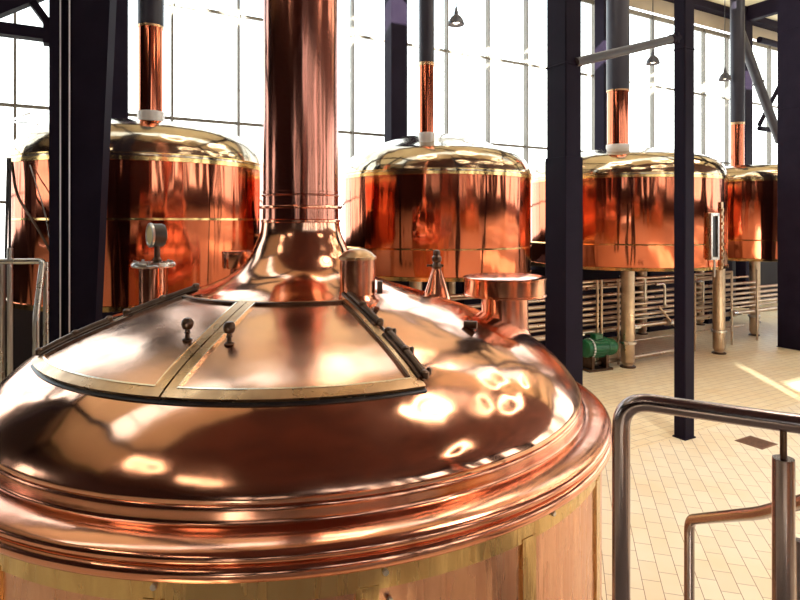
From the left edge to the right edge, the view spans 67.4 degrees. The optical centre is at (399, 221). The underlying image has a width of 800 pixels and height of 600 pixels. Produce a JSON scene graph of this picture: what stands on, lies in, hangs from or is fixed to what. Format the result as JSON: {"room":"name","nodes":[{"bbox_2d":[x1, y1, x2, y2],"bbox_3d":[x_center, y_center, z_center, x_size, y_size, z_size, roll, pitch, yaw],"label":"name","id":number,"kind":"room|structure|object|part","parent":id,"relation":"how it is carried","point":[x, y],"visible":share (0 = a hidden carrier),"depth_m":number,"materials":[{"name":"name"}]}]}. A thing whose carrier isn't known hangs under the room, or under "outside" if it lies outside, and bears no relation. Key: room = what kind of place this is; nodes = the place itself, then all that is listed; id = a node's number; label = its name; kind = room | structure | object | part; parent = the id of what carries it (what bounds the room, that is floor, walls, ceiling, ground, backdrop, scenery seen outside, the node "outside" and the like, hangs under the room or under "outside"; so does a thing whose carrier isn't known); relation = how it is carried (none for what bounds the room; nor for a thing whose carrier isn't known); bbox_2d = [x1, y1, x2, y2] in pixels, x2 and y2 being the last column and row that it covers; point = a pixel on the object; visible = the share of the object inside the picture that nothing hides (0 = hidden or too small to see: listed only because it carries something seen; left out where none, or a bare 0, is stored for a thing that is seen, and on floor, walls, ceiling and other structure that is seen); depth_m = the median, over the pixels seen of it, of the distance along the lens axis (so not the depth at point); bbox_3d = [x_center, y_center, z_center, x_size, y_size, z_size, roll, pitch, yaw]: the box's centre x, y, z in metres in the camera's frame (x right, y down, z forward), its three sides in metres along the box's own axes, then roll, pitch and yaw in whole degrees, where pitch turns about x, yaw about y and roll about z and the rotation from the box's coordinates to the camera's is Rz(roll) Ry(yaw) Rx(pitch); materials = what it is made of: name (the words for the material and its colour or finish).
{"room":"processing plant","nodes":[
{"label":"processing plant","id":0,"kind":"room"},
{"bbox_2d":[5,261,776,377],"bbox_3d":[0.675,-1.900,12.958,40.000,8.800,0.250,0,0,-30],"label":"wall","id":1,"kind":"structure","parent":0,"point":[22,319],"depth_m":9.18,"materials":[{"name":"white paint"}]},
{"bbox_2d":[0,12,48,203],"bbox_3d":[-7.553,-2.515,8.225,5.416,6.330,0.130,0,0,-30],"label":"window","id":2,"kind":"structure","parent":1,"relation":"in","point":[15,105],"depth_m":9.12,"materials":[{"name":"metal"}]},
{"bbox_2d":[128,0,384,158],"bbox_3d":[-2.643,-2.515,11.022,5.886,6.330,0.130,0,0,-30],"label":"window","id":3,"kind":"structure","parent":1,"relation":"in","point":[171,3],"depth_m":10.83,"materials":[{"name":"metal"}]},
{"bbox_2d":[407,0,594,163],"bbox_3d":[2.472,-2.515,13.935,5.886,6.330,0.130,0,0,-30],"label":"window","id":4,"kind":"structure","parent":1,"relation":"in","point":[445,50],"depth_m":13.89,"materials":[{"name":"metal"}]},
{"bbox_2d":[630,9,729,165],"bbox_3d":[7.586,-2.515,16.848,5.886,6.330,0.130,0,0,-30],"label":"window","id":5,"kind":"structure","parent":1,"relation":"in","point":[704,31],"depth_m":17.54,"materials":[{"name":"metal"}]},
{"bbox_2d":[630,0,776,40],"bbox_3d":[0.744,-5.905,12.836,40.000,0.390,0.030,0,0,-30],"label":"trim","id":6,"kind":"structure","parent":1,"relation":"attached to","point":[661,7],"depth_m":17.36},
{"bbox_2d":[663,0,776,31],"bbox_3d":[0.819,-6.200,12.706,40.000,0.200,0.270,0,0,-30],"label":"trim","id":7,"kind":"structure","parent":1,"relation":"attached to","point":[706,6],"depth_m":17.47,"materials":[{"name":"paint"}]},
{"bbox_2d":[753,41,776,164],"bbox_3d":[12.701,-2.515,19.762,5.886,6.330,0.130,0,0,-30],"label":"window","id":8,"kind":"structure","parent":1,"relation":"in","point":[768,48],"depth_m":19.27,"materials":[{"name":"metal"}]},
{"bbox_2d":[583,300,799,599],"bbox_3d":[5.686,2.600,4.160,40.000,0.200,20.600,0,0,-30],"label":"floor","id":9,"kind":"structure","parent":0,"point":[672,479],"depth_m":6.08,"materials":[{"name":"beige tile"}]},
{"bbox_2d":[4,158,10,334],"bbox_3d":[-4.068,0.914,6.187,0.096,3.174,0.270,0,0,-31],"label":"rod","id":10,"kind":"object","parent":9,"relation":"on","point":[8,160],"visible":0.43,"depth_m":6.25,"materials":[{"name":"grey paint"}]},
{"bbox_3d":[-4.035,0.914,6.200,0.026,3.174,0.259,0,0,-31],"label":"rod","id":11,"kind":"part","parent":10,"relation":"part of","materials":[{"name":"grey paint"}]},
{"bbox_2d":[0,248,48,382],"bbox_3d":[-3.946,1.378,5.750,1.156,2.244,0.360,0,0,0],"label":"railing","id":12,"kind":"object","parent":9,"relation":"on","point":[42,286],"visible":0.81,"depth_m":5.88,"materials":[{"name":"metal"}]},
{"bbox_3d":[-3.914,1.447,5.900,0.052,2.107,0.052,0,0,0],"label":"post","id":13,"kind":"part","parent":12,"relation":"part of","materials":[{"name":"metal"}]},
{"bbox_3d":[-3.835,1.378,5.900,0.052,2.244,0.052,0,0,0],"label":"post","id":14,"kind":"part","parent":12,"relation":"part of","materials":[{"name":"metal"}]},
{"bbox_3d":[-3.917,1.427,5.870,1.203,2.146,0.314,0,0,15],"label":"rail","id":15,"kind":"part","parent":12,"relation":"part of","materials":[{"name":"metal"}]},
{"bbox_3d":[-3.481,1.447,5.900,0.052,2.107,0.052,0,0,0],"label":"post","id":16,"kind":"part","parent":12,"relation":"part of","materials":[{"name":"metal"}]},
{"bbox_2d":[49,0,116,342],"bbox_3d":[-2.695,-1.850,5.280,0.750,8.700,0.400,0,0,0],"label":"pillar","id":17,"kind":"structure","parent":9,"relation":"on","point":[81,32],"depth_m":5.20,"materials":[{"name":"metal"}]},
{"bbox_2d":[0,0,48,46],"bbox_3d":[-4.953,-1.460,4.174,4.573,1.380,0.140,0,0,-30],"label":"roof truss","id":18,"kind":"object","parent":17,"relation":"attached to","point":[7,7],"visible":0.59,"depth_m":5.12,"materials":[{"name":"metal"}]},
{"bbox_2d":[102,0,127,318],"bbox_3d":[-4.457,-1.900,9.372,0.460,8.800,0.400,0,0,-30],"label":"wall column","id":19,"kind":"structure","parent":9,"relation":"on","point":[120,72],"depth_m":9.28,"materials":[{"name":"metal"}]},
{"bbox_2d":[5,0,262,311],"bbox_3d":[-3.200,-1.860,7.530,2.931,8.720,2.931,0,0,-35],"label":"tank","id":20,"kind":"object","parent":9,"relation":"on","point":[204,184],"visible":0.66,"depth_m":6.36,"materials":[{"name":"metal"}]},
{"bbox_2d":[10,162,48,250],"bbox_3d":[-3.717,-0.110,6.061,0.672,1.027,0.056,0,0,23],"label":"cable","id":21,"kind":"object","parent":20,"relation":"attached to","point":[12,163],"visible":0.94,"depth_m":6.08,"materials":[{"name":"brown rubber"}]},
{"bbox_2d":[29,165,48,236],"bbox_3d":[-3.619,-0.099,6.055,0.512,0.988,0.025,0,0,37],"label":"cable","id":22,"kind":"object","parent":20,"relation":"attached to","point":[29,165],"visible":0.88,"depth_m":6.06,"materials":[{"name":"rubber"}]},
{"bbox_2d":[0,0,611,599],"bbox_3d":[-0.650,-1.850,3.940,3.865,8.700,3.865,0,0,44],"label":"copper kettle","id":23,"kind":"object","parent":9,"relation":"on","point":[300,422],"visible":1,"depth_m":2.53,"materials":[{"name":"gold metal"}]},
{"bbox_3d":[-1.276,0.589,3.043,1.066,0.307,0.796,0,0,35],"label":"hatch door","id":24,"kind":"part","parent":23,"relation":"part of","materials":[{"name":"orange metal"}]},
{"bbox_3d":[-1.276,0.586,3.043,1.117,0.327,0.833,0,0,35],"label":"door frame","id":25,"kind":"part","parent":23,"relation":"part of","materials":[{"name":"gold metal"}]},
{"bbox_3d":[-1.935,0.245,4.780,0.068,0.150,0.066,0,0,0],"label":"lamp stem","id":26,"kind":"part","parent":23,"relation":"part of","materials":[{"name":"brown metal"}]},
{"bbox_3d":[-1.015,0.510,2.867,0.058,0.109,0.058,0,0,0],"label":"knob","id":27,"kind":"part","parent":23,"relation":"part of","materials":[{"name":"brown metal"}]},
{"bbox_3d":[-0.796,0.516,2.798,0.058,0.109,0.058,0,0,0],"label":"knob","id":28,"kind":"part","parent":23,"relation":"part of","materials":[{"name":"brown metal"}]},
{"bbox_2d":[222,250,252,273],"bbox_3d":[-1.320,0.429,5.000,0.320,0.385,0.320,0,0,0],"label":"vent","id":29,"kind":"object","parent":23,"relation":"attached to","point":[232,260],"depth_m":4.86,"materials":[{"name":"orange metal"}]},
{"bbox_3d":[-0.435,0.586,2.871,1.098,0.327,0.881,0,0,0],"label":"door frame","id":30,"kind":"part","parent":23,"relation":"part of","materials":[{"name":"gold metal"}]},
{"bbox_3d":[-0.437,0.589,2.869,1.049,0.307,0.843,0,0,0],"label":"hatch door","id":31,"kind":"part","parent":23,"relation":"part of","materials":[{"name":"orange metal"}]},
{"bbox_3d":[-0.650,1.095,3.940,3.850,0.139,3.850,0,0,0],"label":"rim moulding","id":32,"kind":"part","parent":23,"relation":"part of","materials":[{"name":"orange metal"}]},
{"bbox_2d":[339,248,382,304],"bbox_3d":[-0.233,0.315,3.427,0.268,0.332,0.250,0,0,0],"label":"vent","id":33,"kind":"object","parent":23,"relation":"attached to","point":[357,265],"depth_m":3.34,"materials":[{"name":"gold metal"}]},
{"bbox_3d":[0.718,0.435,4.120,0.568,0.140,0.568,0,0,0],"label":"vent lid","id":34,"kind":"part","parent":23,"relation":"part of","materials":[{"name":"orange metal"}]},
{"bbox_2d":[385,0,406,142],"bbox_3d":[-0.081,-1.900,11.865,0.460,8.800,0.400,0,0,-30],"label":"wall column","id":35,"kind":"structure","parent":9,"relation":"on","point":[395,10],"depth_m":11.73,"materials":[{"name":"metal"}]},
{"bbox_2d":[391,281,427,290],"bbox_3d":[-0.022,1.725,10.748,1.500,1.550,0.700,0,0,-30],"label":"cabinet","id":36,"kind":"object","parent":9,"relation":"on","point":[424,284],"visible":0.02,"depth_m":10.43,"materials":[{"name":"metal"}]},
{"bbox_2d":[341,0,531,300],"bbox_3d":[0.575,-1.860,9.680,3.032,8.720,3.032,0,0,0],"label":"tank","id":37,"kind":"object","parent":9,"relation":"on","point":[405,199],"visible":0.79,"depth_m":8.36,"materials":[{"name":"metal"}]},
{"bbox_3d":[0.220,1.653,8.384,0.180,1.695,0.180,0,0,0],"label":"leg","id":38,"kind":"part","parent":37,"relation":"part of","materials":[{"name":"metal"}]},
{"bbox_3d":[0.930,1.653,10.976,0.180,1.695,0.180,0,0,0],"label":"leg","id":39,"kind":"part","parent":37,"relation":"part of","materials":[{"name":"metal"}]},
{"bbox_2d":[456,267,544,345],"bbox_3d":[2.019,1.725,11.911,2.400,1.550,0.700,0,0,-30],"label":"cabinet","id":40,"kind":"object","parent":9,"relation":"on","point":[534,270],"visible":0.09,"depth_m":11.86,"materials":[{"name":"paint"}]},
{"bbox_2d":[545,0,582,384],"bbox_3d":[1.660,-1.860,6.080,0.235,8.720,0.290,0,0,-30],"label":"steel post","id":41,"kind":"object","parent":9,"relation":"on","point":[564,161],"visible":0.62,"depth_m":5.97,"materials":[{"name":"metal"}]},
{"bbox_3d":[1.660,0.600,6.080,0.235,2.500,0.290,0,0,-30],"label":"joint plate","id":42,"kind":"part","parent":41,"relation":"part of","materials":[{"name":"paint"}]},
{"bbox_3d":[1.660,-1.570,6.080,0.230,0.020,0.285,0,0,-30],"label":"joint plate","id":43,"kind":"part","parent":41,"relation":"part of","materials":[{"name":"paint"}]},
{"bbox_2d":[575,32,681,66],"bbox_3d":[2.474,-1.853,6.427,1.729,0.615,0.110,0,0,-32],"label":"brace","id":44,"kind":"object","parent":41,"relation":"attached to","point":[674,38],"visible":0.99,"depth_m":6.35,"materials":[{"name":"grey paint"}]},
{"bbox_2d":[583,333,617,372],"bbox_3d":[3.404,2.192,10.264,0.729,0.615,0.426,0,0,-23],"label":"motor","id":45,"kind":"object","parent":9,"relation":"on","point":[596,346],"visible":0.96,"depth_m":10.08,"materials":[{"name":"green metal"}]},
{"bbox_3d":[3.300,2.130,10.175,0.470,0.342,0.342,0,0,-23],"label":"motor","id":46,"kind":"part","parent":45,"relation":"part of","materials":[{"name":"green metal"}]},
{"bbox_3d":[3.314,2.480,10.181,0.500,0.040,0.300,0,0,-23],"label":"plate","id":47,"kind":"part","parent":45,"relation":"part of","materials":[{"name":"brown metal"}]},
{"bbox_2d":[595,0,606,149],"bbox_3d":[5.033,-1.900,14.778,0.460,8.800,0.400,0,0,-30],"label":"wall column","id":48,"kind":"structure","parent":9,"relation":"on","point":[600,5],"depth_m":14.65,"materials":[{"name":"metal"}]},
{"bbox_2d":[583,270,620,339],"bbox_3d":[4.235,1.725,13.173,1.850,1.550,0.700,0,0,-30],"label":"cabinet","id":49,"kind":"object","parent":9,"relation":"on","point":[587,274],"visible":0.09,"depth_m":12.84,"materials":[{"name":"paint"}]},
{"bbox_2d":[450,269,776,365],"bbox_3d":[2.861,1.714,10.130,13.000,1.573,0.412,0,0,-30],"label":"pipes","id":50,"kind":"object","parent":9,"relation":"on","point":[667,321],"visible":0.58,"depth_m":11.04,"materials":[{"name":"metal"}]},
{"bbox_2d":[531,0,728,368],"bbox_3d":[4.450,-1.860,12.000,3.731,8.720,3.731,0,0,35],"label":"tank","id":51,"kind":"object","parent":9,"relation":"on","point":[628,192],"visible":0.73,"depth_m":10.38,"materials":[{"name":"metal"}]},
{"bbox_3d":[3.930,1.663,10.350,0.230,1.675,0.230,0,0,0],"label":"leg","id":52,"kind":"part","parent":51,"relation":"part of","materials":[{"name":"metal"}]},
{"bbox_3d":[5.400,1.663,13.400,0.220,1.675,0.220,0,0,0],"label":"leg","id":53,"kind":"part","parent":51,"relation":"part of","materials":[{"name":"metal"}]},
{"bbox_3d":[5.411,0.250,10.401,0.300,0.820,0.050,0,0,-31],"label":"sight glass plate","id":54,"kind":"part","parent":51,"relation":"part of","materials":[{"name":"gold metal"}]},
{"bbox_3d":[5.345,0.250,10.316,0.045,0.780,0.040,0,0,-31],"label":"sight glass frame","id":55,"kind":"part","parent":51,"relation":"part of","materials":[{"name":"metal"}]},
{"bbox_3d":[5.431,0.630,10.367,0.250,0.045,0.040,0,0,-31],"label":"sight glass frame","id":56,"kind":"part","parent":51,"relation":"part of","materials":[{"name":"metal"}]},
{"bbox_3d":[5.425,0.250,10.377,0.155,0.700,0.012,0,0,-31],"label":"sight glass pane","id":57,"kind":"part","parent":51,"relation":"part of","materials":[{"name":"grey glass"}]},
{"bbox_3d":[5.517,0.250,10.419,0.045,0.780,0.040,0,0,-31],"label":"sight glass frame","id":58,"kind":"part","parent":51,"relation":"part of","materials":[{"name":"metal"}]},
{"bbox_3d":[6.070,1.663,11.420,0.220,1.675,0.220,0,0,0],"label":"leg","id":59,"kind":"part","parent":51,"relation":"part of","materials":[{"name":"metal"}]},
{"bbox_2d":[635,271,673,331],"bbox_3d":[6.103,1.725,14.237,1.500,1.550,0.700,0,0,-30],"label":"cabinet","id":60,"kind":"object","parent":9,"relation":"on","point":[660,327],"visible":0.14,"depth_m":13.76,"materials":[{"name":"paint"}]},
{"bbox_2d":[672,0,695,440],"bbox_3d":[3.300,-1.860,6.970,0.195,8.720,0.165,0,0,-30],"label":"steel post","id":61,"kind":"object","parent":9,"relation":"on","point":[683,9],"visible":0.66,"depth_m":6.91,"materials":[{"name":"metal"}]},
{"bbox_3d":[3.300,-2.000,6.970,0.187,0.015,0.157,0,0,-30],"label":"joint plate","id":62,"kind":"part","parent":61,"relation":"part of","materials":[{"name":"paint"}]},
{"bbox_3d":[3.300,2.492,6.970,0.195,0.016,0.165,0,0,-30],"label":"plate","id":63,"kind":"part","parent":61,"relation":"part of","materials":[{"name":"paint"}]},
{"bbox_2d":[694,261,731,323],"bbox_3d":[7.798,1.725,15.202,1.000,1.550,0.700,0,0,-30],"label":"cabinet","id":64,"kind":"object","parent":9,"relation":"on","point":[706,321],"visible":0.13,"depth_m":14.78,"materials":[{"name":"metal"}]},
{"bbox_2d":[696,0,776,335],"bbox_3d":[8.190,-1.860,14.100,3.032,8.720,3.032,0,0,0],"label":"tank","id":65,"kind":"object","parent":9,"relation":"on","point":[752,189],"visible":0.41,"depth_m":12.96,"materials":[{"name":"metal"}]},
{"bbox_3d":[7.300,1.663,14.600,0.190,1.675,0.190,0,0,0],"label":"leg","id":66,"kind":"part","parent":65,"relation":"part of","materials":[{"name":"metal"}]},
{"bbox_3d":[7.820,1.663,13.250,0.190,1.675,0.190,0,0,0],"label":"leg","id":67,"kind":"part","parent":65,"relation":"part of","materials":[{"name":"metal"}]},
{"bbox_3d":[8.900,1.663,15.000,0.190,1.675,0.190,0,0,0],"label":"leg","id":68,"kind":"part","parent":65,"relation":"part of","materials":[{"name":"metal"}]},
{"bbox_2d":[684,494,799,599],"bbox_3d":[1.230,1.551,2.003,0.164,1.897,1.133,0,0,2],"label":"stair handrail","id":69,"kind":"object","parent":9,"relation":"on","point":[764,511],"visible":0.94,"depth_m":2.29,"materials":[{"name":"metal"}]},
{"bbox_2d":[736,6,752,307],"bbox_3d":[10.148,-1.900,17.692,0.460,8.800,0.400,0,0,-30],"label":"wall column","id":70,"kind":"structure","parent":9,"relation":"on","point":[742,267],"depth_m":17.54,"materials":[{"name":"metal"}]},
{"bbox_2d":[735,436,777,449],"bbox_3d":[4.035,2.497,6.800,0.310,0.006,0.310,0,0,-30],"label":"floor drain","id":71,"kind":"object","parent":9,"relation":"on","point":[752,441],"visible":1,"depth_m":6.79,"materials":[{"name":"brown metal"}]},
{"bbox_2d":[776,0,799,350],"bbox_3d":[7.880,-1.860,11.850,0.400,8.720,0.640,0,0,-30],"label":"steel post","id":72,"kind":"object","parent":9,"relation":"on","point":[788,11],"visible":1,"depth_m":11.84,"materials":[{"name":"metal"}]},
{"bbox_3d":[0.400,2.050,0.350,3.000,0.900,2.700,0,0,0],"label":"platform","id":73,"kind":"object","parent":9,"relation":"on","visible":0},
{"bbox_2d":[612,394,799,599],"bbox_3d":[1.139,1.020,1.289,1.352,1.161,0.100,0,0,26],"label":"handrail","id":74,"kind":"object","parent":73,"relation":"on","point":[783,466],"visible":1,"depth_m":1.45,"materials":[{"name":"metal"}]},
{"bbox_3d":[0.898,1.067,1.405,0.047,1.027,0.047,0,0,0],"label":"post","id":75,"kind":"part","parent":74,"relation":"part of","materials":[{"name":"metal"}]},
{"bbox_3d":[15.262,-1.900,20.605,0.460,8.800,0.400,0,0,-30],"label":"wall column","id":76,"kind":"structure","parent":9,"relation":"on","visible":0},
{"bbox_2d":[756,37,776,131],"bbox_3d":[12.956,-4.260,18.980,5.645,3.156,0.180,0,0,-30],"label":"brace","id":77,"kind":"object","parent":76,"relation":"attached to","point":[762,40],"visible":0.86,"depth_m":17.68,"materials":[{"name":"paint"}]},
{"bbox_2d":[707,0,776,20],"bbox_3d":[5.686,-6.400,4.160,40.001,0.200,20.600,0,0,-30],"label":"ceiling","id":78,"kind":"structure","parent":0,"point":[727,2],"depth_m":17.22,"materials":[{"name":"beige paint"}]},
{"bbox_2d":[448,0,463,27],"bbox_3d":[0.955,-4.824,10.200,0.276,2.951,0.276,0,0,0],"label":"pendant lamp","id":79,"kind":"object","parent":78,"relation":"hanging from","point":[456,20],"visible":1,"depth_m":10.16,"materials":[{"name":"grey metal"}]},
{"bbox_2d":[646,0,659,65],"bbox_3d":[5.290,-4.802,12.550,0.276,2.995,0.276,0,0,0],"label":"pendant lamp","id":80,"kind":"object","parent":78,"relation":"hanging from","point":[652,60],"visible":1,"depth_m":12.53,"materials":[{"name":"grey metal"}]},
{"bbox_3d":[5.290,-3.457,12.550,0.276,0.305,0.276,0,0,0],"label":"lamp shade","id":81,"kind":"part","parent":80,"relation":"part of","materials":[{"name":"grey paint"}]},
{"bbox_2d":[718,0,731,81],"bbox_3d":[7.570,-4.801,13.980,0.276,2.998,0.276,0,0,0],"label":"pendant lamp","id":82,"kind":"object","parent":78,"relation":"hanging from","point":[724,76],"visible":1,"depth_m":13.98,"materials":[{"name":"grey metal"}]},
{"bbox_3d":[7.570,-3.454,13.980,0.276,0.305,0.276,0,0,0],"label":"lamp shade","id":83,"kind":"part","parent":82,"relation":"part of","materials":[{"name":"grey paint"}]},
{"bbox_2d":[747,0,776,21],"bbox_3d":[11.868,-6.090,14.672,0.200,0.420,7.250,0,0,-30],"label":"beam","id":84,"kind":"structure","parent":78,"relation":"attached to","point":[766,8],"depth_m":17.16,"materials":[{"name":"metal"}]},
{"bbox_2d":[745,31,776,143],"bbox_3d":[8.753,-3.283,14.600,1.182,2.754,0.270,0,0,0],"label":"brace","id":85,"kind":"object","parent":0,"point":[758,82],"visible":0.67,"depth_m":14.51,"materials":[{"name":"grey paint"}]}
]}

